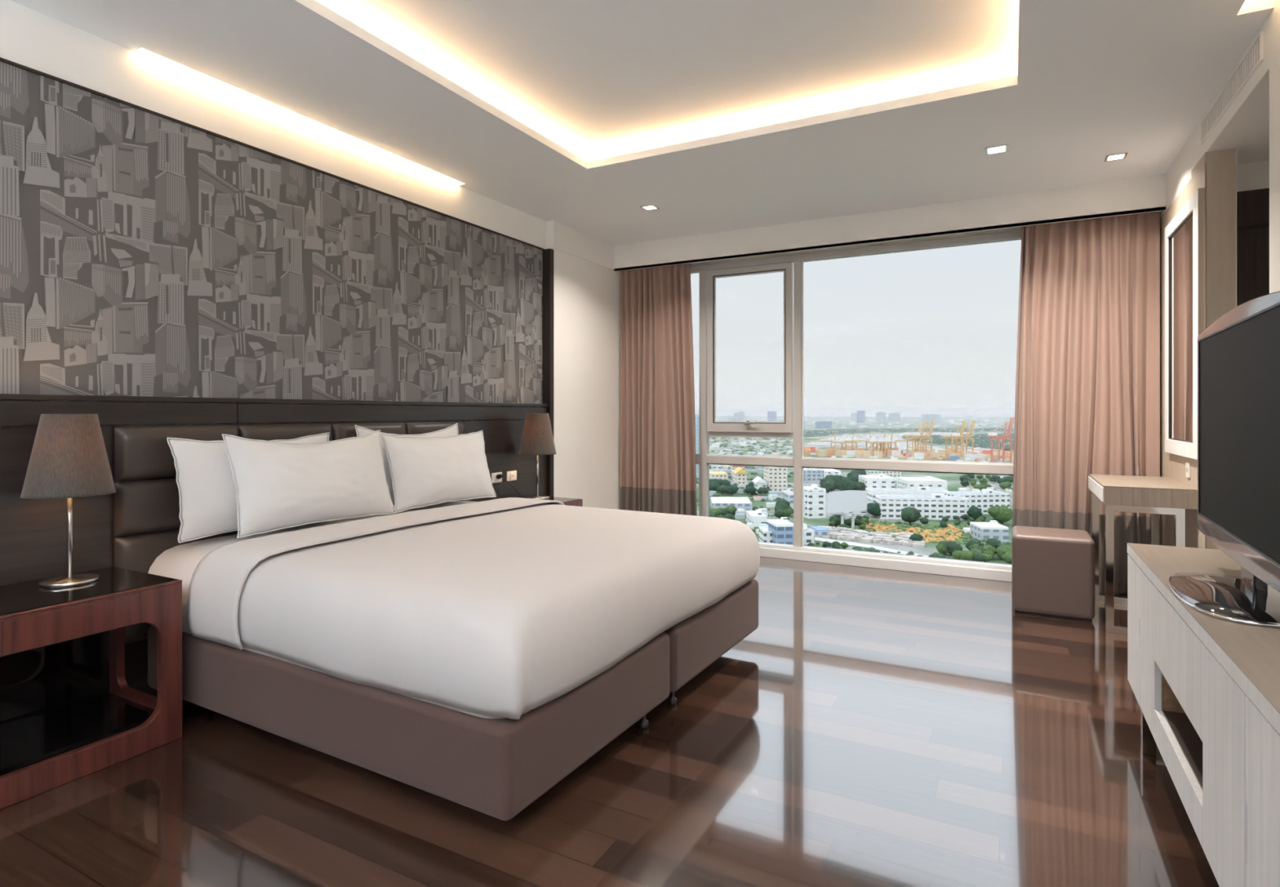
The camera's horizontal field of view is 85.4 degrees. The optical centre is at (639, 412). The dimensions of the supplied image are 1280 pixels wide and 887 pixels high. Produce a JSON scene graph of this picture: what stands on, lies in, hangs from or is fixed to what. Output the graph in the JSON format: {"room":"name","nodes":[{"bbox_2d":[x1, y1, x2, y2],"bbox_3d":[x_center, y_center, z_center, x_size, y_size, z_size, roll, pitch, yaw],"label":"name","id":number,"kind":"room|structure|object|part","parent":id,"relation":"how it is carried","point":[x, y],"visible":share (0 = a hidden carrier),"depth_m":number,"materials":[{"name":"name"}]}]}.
{"room":"hotel room","nodes":[
{"label":"hotel room","id":0,"kind":"room"},
{"bbox_2d":[0,0,620,696],"bbox_3d":[-2.291,-0.310,2.572,0.195,3.020,9.180,0,0,28],"label":"wall","id":1,"kind":"structure","parent":0,"point":[180,244],"depth_m":3.28,"materials":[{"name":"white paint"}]},
{"bbox_3d":[-3.151,0.003,0.866,0.044,0.093,5.360,0,0,28],"label":"panel rail","id":2,"kind":"part","parent":1,"relation":"part of","materials":[{"name":"brown wood"}]},
{"bbox_3d":[-2.590,-1.270,1.949,0.015,0.010,7.800,0,0,28],"label":"wallpaper trim","id":3,"kind":"part","parent":1,"relation":"part of","materials":[{"name":"grey"}]},
{"bbox_2d":[112,420,465,684],"bbox_3d":[-1.612,0.577,3.647,0.059,1.047,2.008,0,0,28],"label":"headboard","id":4,"kind":"object","parent":1,"relation":"attached to","point":[146,522],"visible":0.1,"depth_m":2.86,"materials":[{"name":"brown leather"}]},
{"bbox_3d":[-1.963,0.828,2.980,0.050,0.216,0.498,0,0,28],"label":"cushioned panel","id":5,"kind":"part","parent":4,"relation":"part of","materials":[{"name":"grey leather"}]},
{"bbox_3d":[-1.963,0.387,2.980,0.050,0.216,0.498,0,0,28],"label":"cushioned panel","id":6,"kind":"part","parent":4,"relation":"part of","materials":[{"name":"grey leather"}]},
{"bbox_3d":[-1.963,0.607,2.980,0.050,0.216,0.498,0,0,28],"label":"cushioned panel","id":7,"kind":"part","parent":4,"relation":"part of","materials":[{"name":"grey leather"}]},
{"bbox_3d":[-1.963,0.166,2.980,0.050,0.216,0.498,0,0,28],"label":"cushioned panel","id":8,"kind":"part","parent":4,"relation":"part of","materials":[{"name":"grey leather"}]},
{"bbox_3d":[-1.727,0.166,3.423,0.050,0.216,0.498,0,0,28],"label":"cushioned panel","id":9,"kind":"part","parent":4,"relation":"part of","materials":[{"name":"grey leather"}]},
{"bbox_3d":[-1.491,0.166,3.865,0.050,0.216,0.498,0,0,28],"label":"cushioned panel","id":10,"kind":"part","parent":4,"relation":"part of","materials":[{"name":"grey leather"}]},
{"bbox_3d":[-1.254,0.166,4.308,0.050,0.216,0.498,0,0,28],"label":"cushioned panel","id":11,"kind":"part","parent":4,"relation":"part of","materials":[{"name":"grey leather"}]},
{"bbox_3d":[-1.314,0.003,4.308,0.044,0.093,2.437,0,0,28],"label":"panel rail","id":12,"kind":"part","parent":1,"relation":"part of","materials":[{"name":"brown wood"}]},
{"bbox_2d":[491,471,502,483],"bbox_3d":[-1.000,0.453,4.845,0.012,0.070,0.110,0,0,28],"label":"wall socket","id":13,"kind":"object","parent":1,"relation":"attached to","point":[494,479],"visible":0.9,"depth_m":4.83,"materials":[{"name":"white plastic"}]},
{"bbox_2d":[496,473,523,497],"bbox_3d":[-0.883,0.519,4.883,0.164,0.185,0.217,0,0,28],"label":"plug","id":14,"kind":"object","parent":13,"relation":"attached to","point":[499,476],"visible":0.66,"depth_m":4.83,"materials":[{"name":"black plastic"}]},
{"bbox_3d":[-0.844,0.538,4.868,0.210,0.147,0.058,0,0,-32],"label":"cord","id":15,"kind":"part","parent":14,"relation":"part of","materials":[{"name":"black plastic"}]},
{"bbox_2d":[506,470,516,480],"bbox_3d":[-0.922,0.454,4.992,0.012,0.070,0.110,0,0,28],"label":"wall socket","id":16,"kind":"object","parent":1,"relation":"attached to","point":[511,475],"visible":0.88,"depth_m":4.99,"materials":[{"name":"white plastic"}]},
{"bbox_3d":[-0.715,-0.035,5.398,0.075,2.470,0.050,0,0,28],"label":"corner post","id":17,"kind":"part","parent":1,"relation":"part of","materials":[{"name":"black wood"}]},
{"bbox_2d":[613,173,1165,271],"bbox_3d":[1.541,-1.390,5.316,4.013,0.220,0.050,0,0,28],"label":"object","id":18,"kind":"structure","parent":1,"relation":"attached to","point":[1143,194],"depth_m":5.04,"materials":[{"name":"white paint"}]},
{"bbox_2d":[0,556,1219,886],"bbox_3d":[0.168,1.300,1.214,5.773,0.200,9.300,0,0,28],"label":"floor","id":19,"kind":"structure","parent":0,"point":[873,726],"depth_m":2.18,"materials":[{"name":"brown wood"}]},
{"bbox_2d":[0,566,182,808],"bbox_3d":[-2.050,0.907,2.378,0.473,0.586,0.660,0,0,28],"label":"nightstand","id":20,"kind":"object","parent":19,"relation":"on","point":[69,711],"visible":1,"depth_m":2.46,"materials":[{"name":"brown wood"}]},
{"bbox_3d":[-2.252,0.868,2.486,0.015,0.484,0.604,0,0,28],"label":"panel","id":21,"kind":"part","parent":20,"relation":"part of","materials":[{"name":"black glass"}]},
{"bbox_2d":[20,413,115,587],"bbox_3d":[-2.066,0.309,2.511,0.268,0.610,0.268,0,0,28],"label":"table lamp","id":22,"kind":"object","parent":20,"relation":"on","point":[68,459],"visible":1,"depth_m":2.44,"materials":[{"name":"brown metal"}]},
{"bbox_3d":[-2.066,0.150,2.511,0.268,0.292,0.268,0,0,28],"label":"lamp shade","id":23,"kind":"part","parent":22,"relation":"part of","materials":[{"name":"grey fabric"}]},
{"bbox_3d":[-2.066,0.422,2.511,0.017,0.356,0.017,0,0,28],"label":"stem","id":24,"kind":"part","parent":22,"relation":"part of","materials":[{"name":"silver metal"}]},
{"bbox_3d":[-1.845,0.685,2.269,0.008,0.102,0.376,0,0,28],"label":"drawer","id":25,"kind":"part","parent":20,"relation":"part of","materials":[{"name":"brown wood"}]},
{"bbox_2d":[0,692,154,775],"bbox_3d":[-2.058,1.117,2.383,0.425,0.026,0.604,0,0,28],"label":"shelf","id":26,"kind":"object","parent":20,"relation":"attached to","point":[28,739],"depth_m":2.45,"materials":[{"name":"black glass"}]},
{"bbox_3d":[-2.053,0.616,2.380,0.450,0.004,0.640,0,0,28],"label":"glass","id":27,"kind":"part","parent":20,"relation":"part of","materials":[{"name":"black glass"}]},
{"bbox_3d":[-1.916,0.913,2.665,0.440,0.574,0.028,0,0,28],"label":"panel","id":28,"kind":"part","parent":20,"relation":"part of","materials":[{"name":"brown wood"}]},
{"bbox_2d":[147,500,758,820],"bbox_3d":[-0.699,0.871,3.193,1.911,0.658,1.970,0,0,30],"label":"bed","id":29,"kind":"object","parent":19,"relation":"on","point":[496,766],"visible":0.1,"depth_m":2.25,"materials":[{"name":"brown fabric"}]},
{"bbox_2d":[167,431,329,542],"bbox_3d":[-1.730,0.315,3.177,0.211,0.453,0.791,0,0,26],"label":"pillow","id":30,"kind":"object","parent":29,"relation":"on","point":[207,498],"visible":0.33,"depth_m":2.91,"materials":[{"name":"white fabric"}]},
{"bbox_2d":[222,429,395,537],"bbox_3d":[-1.527,0.307,3.282,0.290,0.481,0.830,0,0,30],"label":"pillow","id":31,"kind":"object","parent":29,"relation":"on","point":[277,484],"visible":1,"depth_m":3.15,"materials":[{"name":"white fabric"}]},
{"bbox_3d":[-0.699,0.703,3.193,1.910,0.322,1.966,0,0,30],"label":"mattress","id":32,"kind":"part","parent":29,"relation":"part of","materials":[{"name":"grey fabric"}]},
{"bbox_2d":[354,422,458,506],"bbox_3d":[-1.299,0.296,4.004,0.206,0.487,0.768,0,0,29],"label":"pillow","id":33,"kind":"object","parent":29,"relation":"on","point":[453,430],"visible":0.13,"depth_m":3.78,"materials":[{"name":"white fabric"}]},
{"bbox_2d":[381,430,496,512],"bbox_3d":[-1.139,0.318,4.005,0.276,0.460,0.787,0,0,30],"label":"pillow","id":34,"kind":"object","parent":29,"relation":"on","point":[424,470],"visible":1,"depth_m":3.88,"materials":[{"name":"white fabric"}]},
{"bbox_2d":[186,497,759,719],"bbox_3d":[-0.518,0.674,3.090,1.563,0.348,2.028,0,0,30],"label":"duvet","id":35,"kind":"object","parent":29,"relation":"on","point":[507,606],"visible":1,"depth_m":2.38,"materials":[{"name":"white fabric"}]},
{"bbox_2d":[520,494,582,506],"bbox_3d":[-0.771,0.907,4.775,0.473,0.586,0.660,0,0,28],"label":"nightstand","id":36,"kind":"object","parent":19,"relation":"on","point":[566,501],"visible":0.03,"depth_m":4.92,"materials":[{"name":"brown wood"}]},
{"bbox_2d":[518,413,556,499],"bbox_3d":[-0.734,0.309,4.965,0.268,0.610,0.268,0,0,28],"label":"table lamp","id":37,"kind":"object","parent":36,"relation":"on","point":[537,437],"visible":0.95,"depth_m":4.88,"materials":[{"name":"brown"}]},
{"bbox_3d":[-0.734,0.422,4.965,0.017,0.356,0.017,0,0,28],"label":"stem","id":38,"kind":"part","parent":37,"relation":"part of","materials":[{"name":"silver metal"}]},
{"bbox_3d":[-0.734,0.150,4.965,0.268,0.292,0.268,0,0,28],"label":"lamp shade","id":39,"kind":"part","parent":37,"relation":"part of","materials":[{"name":"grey fabric"}]},
{"bbox_3d":[-0.774,0.616,4.777,0.450,0.004,0.640,0,0,28],"label":"glass","id":40,"kind":"part","parent":36,"relation":"part of","materials":[{"name":"black glass"}]},
{"bbox_3d":[-0.578,0.913,4.673,0.030,0.574,0.660,0,0,28],"label":"frame","id":41,"kind":"part","parent":36,"relation":"part of","materials":[{"name":"brown wood"}]},
{"bbox_2d":[1011,525,1094,622],"bbox_3d":[2.502,0.963,4.221,0.420,0.475,0.395,0,0,28],"label":"stool","id":42,"kind":"object","parent":19,"relation":"on","point":[1053,569],"visible":1,"depth_m":4.06,"materials":[{"name":"beige leather"}]},
{"bbox_2d":[1088,474,1197,634],"bbox_3d":[2.897,0.799,4.042,0.414,0.802,0.820,0,0,28],"label":"table","id":43,"kind":"object","parent":19,"relation":"on","point":[1154,495],"visible":0.72,"depth_m":3.78,"materials":[{"name":"brown wood"}]},
{"bbox_3d":[2.717,0.449,4.138,0.004,0.078,0.790,0,0,28],"label":"drawer","id":44,"kind":"part","parent":43,"relation":"part of","materials":[{"name":"brown wood"}]},
{"bbox_3d":[3.052,0.850,4.367,0.348,0.700,0.040,0,0,28],"label":"leg frame","id":45,"kind":"part","parent":43,"relation":"part of","materials":[{"name":"silver metal"}]},
{"bbox_3d":[2.713,0.850,3.732,0.348,0.700,0.040,0,0,28],"label":"leg frame","id":46,"kind":"part","parent":43,"relation":"part of","materials":[{"name":"beige wood"}]},
{"bbox_2d":[1127,542,1279,886],"bbox_3d":[1.405,0.855,1.291,0.453,0.690,3.000,0,0,28],"label":"media console","id":47,"kind":"object","parent":19,"relation":"on","point":[1206,688],"visible":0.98,"depth_m":1.63,"materials":[{"name":"beige wood"}]},
{"bbox_3d":[1.853,0.799,2.588,0.019,0.491,0.288,0,0,28],"label":"door","id":48,"kind":"part","parent":47,"relation":"part of","materials":[{"name":"brown wood"}]},
{"bbox_3d":[1.792,1.123,2.444,0.040,0.155,0.040,0,0,28],"label":"leg","id":49,"kind":"part","parent":47,"relation":"part of","materials":[{"name":"beige wood"}]},
{"bbox_3d":[1.505,0.996,1.934,0.019,0.098,0.624,0,0,28],"label":"drawer","id":50,"kind":"part","parent":47,"relation":"part of","materials":[{"name":"brown wood"}]},
{"bbox_2d":[1167,290,1279,627],"bbox_3d":[1.648,0.109,1.898,0.309,0.802,1.100,0,0,30],"label":"television","id":51,"kind":"object","parent":47,"relation":"on","point":[1238,354],"visible":1,"depth_m":1.83,"materials":[{"name":"grey plastic"}]},
{"bbox_3d":[1.040,0.799,1.065,0.019,0.491,0.659,0,0,28],"label":"door","id":52,"kind":"part","parent":47,"relation":"part of","materials":[{"name":"brown wood"}]},
{"bbox_2d":[9,0,1274,245],"bbox_3d":[-0.496,-1.650,1.563,4.073,0.300,9.090,0,0,28],"label":"ceiling","id":53,"kind":"structure","parent":0,"point":[717,116],"depth_m":3.34,"materials":[{"name":"white paint"}]},
{"bbox_2d":[640,204,659,210],"bbox_3d":[0.071,-1.498,5.063,0.104,0.004,0.104,0,0,28],"label":"recessed light","id":54,"kind":"object","parent":53,"relation":"in","point":[647,207],"visible":1,"depth_m":5.06,"materials":[{"name":"silver metal"}]},
{"bbox_2d":[985,143,1008,155],"bbox_3d":[2.031,-1.498,3.949,0.116,0.004,0.116,0,0,28],"label":"recessed light","id":55,"kind":"object","parent":53,"relation":"in","point":[998,148],"visible":1,"depth_m":3.95,"materials":[{"name":"silver metal"}]},
{"bbox_2d":[1104,151,1128,161],"bbox_3d":[2.789,-1.498,4.064,0.104,0.004,0.104,0,0,28],"label":"recessed light","id":56,"kind":"object","parent":53,"relation":"in","point":[1117,156],"visible":1,"depth_m":4.07,"materials":[{"name":"silver metal"}]},
{"bbox_2d":[690,226,1022,266],"bbox_3d":[2.369,-0.310,5.231,5.673,3.020,0.140,0,0,28],"label":"wall","id":57,"kind":"structure","parent":0,"point":[1014,228],"depth_m":5.47,"materials":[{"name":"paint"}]},
{"bbox_2d":[690,230,1022,582],"bbox_3d":[1.585,-0.050,5.550,3.670,2.500,0.136,0,0,28],"label":"window","id":58,"kind":"structure","parent":57,"relation":"in","point":[854,406],"depth_m":5.47,"materials":[{"name":"clear glass"}]},
{"bbox_3d":[0.281,-0.438,6.283,0.600,1.625,0.006,0,0,28],"label":"glass pane","id":59,"kind":"part","parent":58,"relation":"part of","materials":[{"name":"clear glass"}]},
{"bbox_3d":[0.281,0.771,6.283,0.600,0.658,0.006,0,0,28],"label":"glass pane","id":60,"kind":"part","parent":58,"relation":"part of","materials":[{"name":"clear glass"}]},
{"bbox_3d":[0.941,0.188,5.925,0.776,0.045,0.060,0,0,28],"label":"sash rail","id":61,"kind":"part","parent":58,"relation":"part of","materials":[{"name":"silver metal"}]},
{"bbox_3d":[0.932,-0.537,5.910,0.750,1.405,0.075,0,0,28],"label":"sash frame","id":62,"kind":"part","parent":58,"relation":"part of","materials":[{"name":"silver metal"}]},
{"bbox_3d":[0.945,-0.550,5.928,0.655,1.290,0.006,0,0,28],"label":"glass pane","id":63,"kind":"part","parent":58,"relation":"part of","materials":[{"name":"clear glass"}]},
{"bbox_3d":[0.943,0.292,5.929,0.776,0.165,0.006,0,0,28],"label":"glass pane","id":64,"kind":"part","parent":58,"relation":"part of","materials":[{"name":"clear glass"}]},
{"bbox_3d":[0.943,0.771,5.929,0.776,0.658,0.006,0,0,28],"label":"glass pane","id":65,"kind":"part","parent":58,"relation":"part of","materials":[{"name":"clear glass"}]},
{"bbox_3d":[0.938,0.100,5.841,0.126,0.070,0.041,0,0,28],"label":"handle","id":66,"kind":"part","parent":58,"relation":"part of","materials":[{"name":"silver metal"}]},
{"bbox_3d":[1.595,-1.272,5.570,3.670,0.055,0.070,0,0,28],"label":"head frame","id":67,"kind":"part","parent":58,"relation":"part of","materials":[{"name":"silver metal"}]},
{"bbox_3d":[1.585,1.150,5.550,3.670,0.100,0.135,0,0,28],"label":"sill","id":68,"kind":"part","parent":58,"relation":"part of","materials":[{"name":"silver metal"}]},
{"bbox_3d":[2.262,0.771,5.226,2.090,0.658,0.006,0,0,28],"label":"glass pane","id":69,"kind":"part","parent":58,"relation":"part of","materials":[{"name":"clear glass"}]},
{"bbox_3d":[2.262,-0.438,5.226,2.090,1.625,0.006,0,0,28],"label":"glass pane","id":70,"kind":"part","parent":58,"relation":"part of","materials":[{"name":"clear glass"}]},
{"bbox_2d":[1160,0,1279,549],"bbox_3d":[1.373,-0.310,0.616,0.124,3.020,9.180,0,0,28],"label":"wall","id":71,"kind":"structure","parent":0,"point":[1260,94],"depth_m":3.43,"materials":[{"name":"white paint"}]},
{"bbox_2d":[1164,187,1204,459],"bbox_3d":[3.012,-0.444,3.848,0.027,1.363,0.854,0,0,28],"label":"wall mirror","id":72,"kind":"object","parent":71,"relation":"attached to","point":[1184,235],"visible":0.86,"depth_m":3.81,"materials":[{"name":"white wood"}]},
{"bbox_3d":[2.812,-0.444,3.473,0.027,1.363,0.004,0,0,28],"label":"frame","id":73,"kind":"part","parent":72,"relation":"part of","materials":[{"name":"beige wood"}]},
{"bbox_2d":[1185,462,1190,477],"bbox_3d":[2.984,0.312,3.775,0.008,0.080,0.080,0,0,28],"label":"wall socket","id":74,"kind":"object","parent":71,"relation":"attached to","point":[1187,464],"visible":1,"depth_m":3.77,"materials":[{"name":"white plastic"}]},
{"bbox_2d":[1200,31,1263,143],"bbox_3d":[2.624,-1.417,3.094,0.010,0.112,0.950,0,0,28],"label":"air vent","id":75,"kind":"object","parent":71,"relation":"in","point":[1253,58],"visible":1,"depth_m":3.00,"materials":[{"name":"paint"},{"name":"white painted metal"}]},
{"bbox_2d":[1236,110,1269,191],"bbox_3d":[3.381,-0.100,2.781,1.380,2.600,1.479,0,0,28],"label":"wall","id":76,"kind":"structure","parent":0,"point":[1253,153],"depth_m":3.56,"materials":[{"name":"white paint"}]},
{"bbox_2d":[1236,187,1269,306],"bbox_3d":[3.643,0.020,3.383,1.285,2.360,0.060,0,0,28],"label":"door","id":77,"kind":"structure","parent":76,"relation":"in","point":[1252,206],"depth_m":3.61,"materials":[{"name":"black wood"}]},
{"bbox_3d":[3.634,-0.968,3.367,1.285,0.015,0.008,0,0,28],"label":"rail","id":78,"kind":"part","parent":77,"relation":"part of","materials":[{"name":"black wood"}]},
{"bbox_3d":[1.604,-1.425,5.435,4.013,0.020,0.260,0,0,28],"label":"trim","id":79,"kind":"structure","parent":0,"visible":0},
{"bbox_3d":[1.584,-1.340,5.389,3.980,0.020,0.020,0,0,28],"label":"track","id":80,"kind":"object","parent":79,"relation":"attached to","visible":0},
{"bbox_2d":[619,262,697,515],"bbox_3d":[0.163,-0.066,6.135,0.772,2.508,0.085,0,0,28],"label":"curtain","id":81,"kind":"object","parent":80,"relation":"hanging from","point":[658,460],"visible":0.88,"depth_m":6.14,"materials":[{"name":"beige fabric"}]},
{"bbox_2d":[1012,211,1159,594],"bbox_3d":[2.962,-0.066,4.640,0.836,2.508,0.084,0,0,28],"label":"curtain","id":82,"kind":"object","parent":80,"relation":"hanging from","point":[1087,383],"visible":0.79,"depth_m":4.63,"materials":[{"name":"beige fabric"}]}
]}

